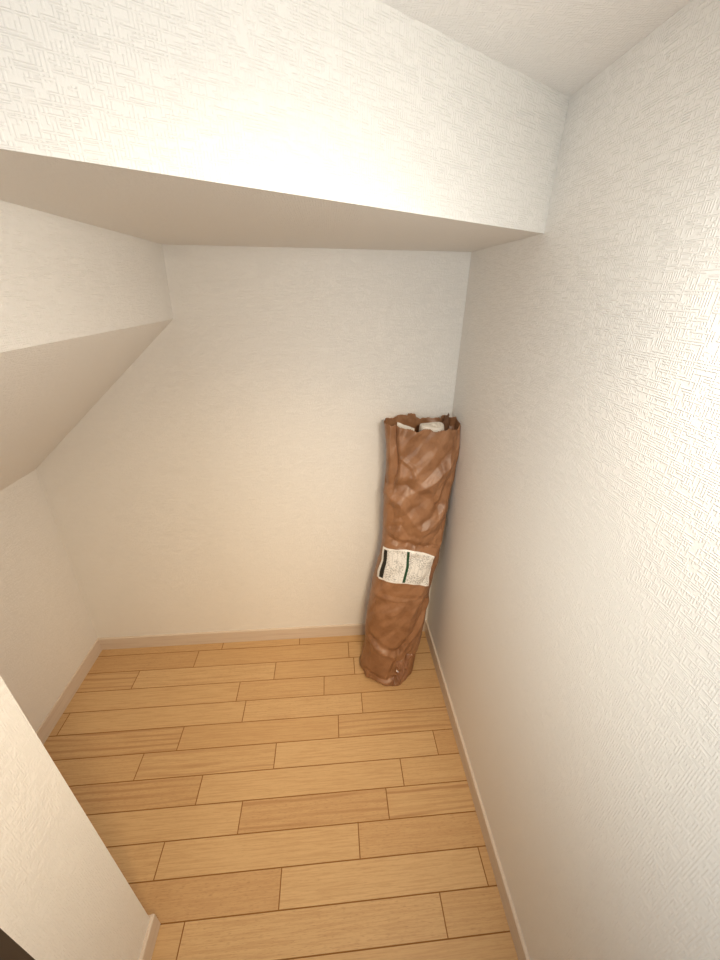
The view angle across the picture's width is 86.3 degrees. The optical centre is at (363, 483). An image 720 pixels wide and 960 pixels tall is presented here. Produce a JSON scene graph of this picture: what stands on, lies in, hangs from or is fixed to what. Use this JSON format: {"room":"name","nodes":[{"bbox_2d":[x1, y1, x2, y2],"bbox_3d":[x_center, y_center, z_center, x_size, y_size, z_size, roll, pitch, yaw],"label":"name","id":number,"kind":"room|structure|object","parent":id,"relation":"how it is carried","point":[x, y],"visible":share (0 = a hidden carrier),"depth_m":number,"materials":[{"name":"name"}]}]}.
{"room":"under-stairs storage closet","nodes":[
{"label":"under-stairs storage closet","id":0,"kind":"room"},
{"bbox_2d":[0,470,96,732],"bbox_3d":[-1.046,0.419,0.972,0.119,0.950,0.800,-1,27,-5],"label":"wall","id":1,"kind":"structure","parent":0,"point":[47,631],"depth_m":1.20,"materials":[{"name":"white paint"}]},
{"bbox_2d":[36,639,101,744],"bbox_3d":[-1.014,0.818,1.171,0.007,0.059,0.796,-1,27,-5],"label":"baseboard","id":2,"kind":"structure","parent":1,"relation":"attached to","point":[48,724],"depth_m":1.33,"materials":[{"name":"wood"}]},
{"bbox_2d":[0,676,149,959],"bbox_3d":[-0.756,0.348,0.427,0.610,1.577,0.148,-1,27,-5],"label":"wall","id":3,"kind":"structure","parent":0,"point":[64,896],"depth_m":0.56,"materials":[{"name":"white paint"}]},
{"bbox_2d":[0,928,34,959],"bbox_3d":[-0.525,0.383,0.364,0.160,1.577,0.035,-1,27,-5],"label":"trim","id":4,"kind":"structure","parent":3,"relation":"attached to","point":[9,949],"depth_m":0.49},
{"bbox_2d":[139,914,160,959],"bbox_3d":[-0.460,1.016,0.797,0.007,0.059,0.155,-1,27,-5],"label":"baseboard","id":5,"kind":"object","parent":3,"relation":"attached to","point":[152,931],"visible":1,"depth_m":0.83,"materials":[{"name":"wood"}]},
{"bbox_2d":[0,200,172,490],"bbox_3d":[-0.773,-0.134,0.578,0.626,0.900,1.050,-1,27,-5],"label":"wall","id":6,"kind":"structure","parent":0,"point":[80,302],"depth_m":0.69,"materials":[{"name":"white paint"}]},
{"bbox_2d":[35,244,470,637],"bbox_3d":[-0.428,-0.210,1.207,1.580,1.920,0.080,-1,27,-5],"label":"wall","id":7,"kind":"structure","parent":0,"point":[232,477],"depth_m":1.20,"materials":[{"name":"white paint"}]},
{"bbox_2d":[97,620,426,649],"bbox_3d":[-0.391,0.621,1.582,1.326,0.059,0.007,-1,27,-5],"label":"baseboard","id":8,"kind":"structure","parent":7,"relation":"attached to","point":[124,642],"depth_m":1.57,"materials":[{"name":"wood"}]},
{"bbox_2d":[43,631,517,959],"bbox_3d":[-0.346,1.231,0.472,1.450,0.030,2.538,-1,27,-5],"label":"floor","id":9,"kind":"structure","parent":0,"point":[265,799],"depth_m":1.09,"materials":[{"name":"brown wood"}]},
{"bbox_2d":[360,413,460,685],"bbox_3d":[0.139,0.265,1.300,0.296,0.965,0.235,-1,27,-5],"label":"roll","id":10,"kind":"object","parent":9,"relation":"on","point":[420,466],"visible":1,"depth_m":1.24,"materials":[{"name":"brown paper"}]},
{"bbox_2d":[397,422,413,430],"bbox_3d":[0.123,-0.018,1.202,0.051,0.358,0.008,4,27,6],"label":"sheet","id":11,"kind":"object","parent":10,"relation":"in","point":[400,425],"visible":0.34,"depth_m":1.12,"materials":[{"name":"white paper"}]},
{"bbox_2d":[419,422,443,431],"bbox_3d":[0.202,0.001,1.230,0.072,0.400,0.052,-1,27,-5],"label":"sheet","id":12,"kind":"object","parent":10,"relation":"in","point":[434,426],"visible":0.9,"depth_m":1.13,"materials":[{"name":"white paper"}]},
{"bbox_2d":[443,413,449,430],"bbox_3d":[0.248,-0.141,1.179,0.030,0.162,0.035,-1,27,-5],"label":"paper","id":13,"kind":"object","parent":10,"relation":"in","point":[446,422],"visible":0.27,"depth_m":1.15,"materials":[{"name":"brown paper"}]},
{"bbox_2d":[0,0,569,251],"bbox_3d":[-0.069,-0.520,0.564,0.794,0.230,0.846,-1,27,-5],"label":"ceiling beam","id":14,"kind":"structure","parent":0,"point":[330,124],"depth_m":0.41,"materials":[{"name":"white paint"}]},
{"bbox_2d":[378,0,691,96],"bbox_3d":[-0.360,-0.495,0.294,1.420,0.060,1.300,-1,27,-5],"label":"ceiling","id":15,"kind":"structure","parent":0,"point":[561,45],"depth_m":0.45,"materials":[{"name":"white paint"}]},
{"bbox_2d":[427,0,719,959],"bbox_3d":[0.432,0.128,0.009,0.080,2.420,2.500,-1,27,-5],"label":"wall","id":16,"kind":"structure","parent":0,"point":[573,616],"depth_m":0.55,"materials":[{"name":"white paint"}]},
{"bbox_2d":[424,621,529,959],"bbox_3d":[0.372,1.167,0.525,0.007,0.059,2.493,-1,27,-5],"label":"baseboard","id":17,"kind":"structure","parent":16,"relation":"attached to","point":[518,940],"depth_m":1.03,"materials":[{"name":"wood"}]}
]}

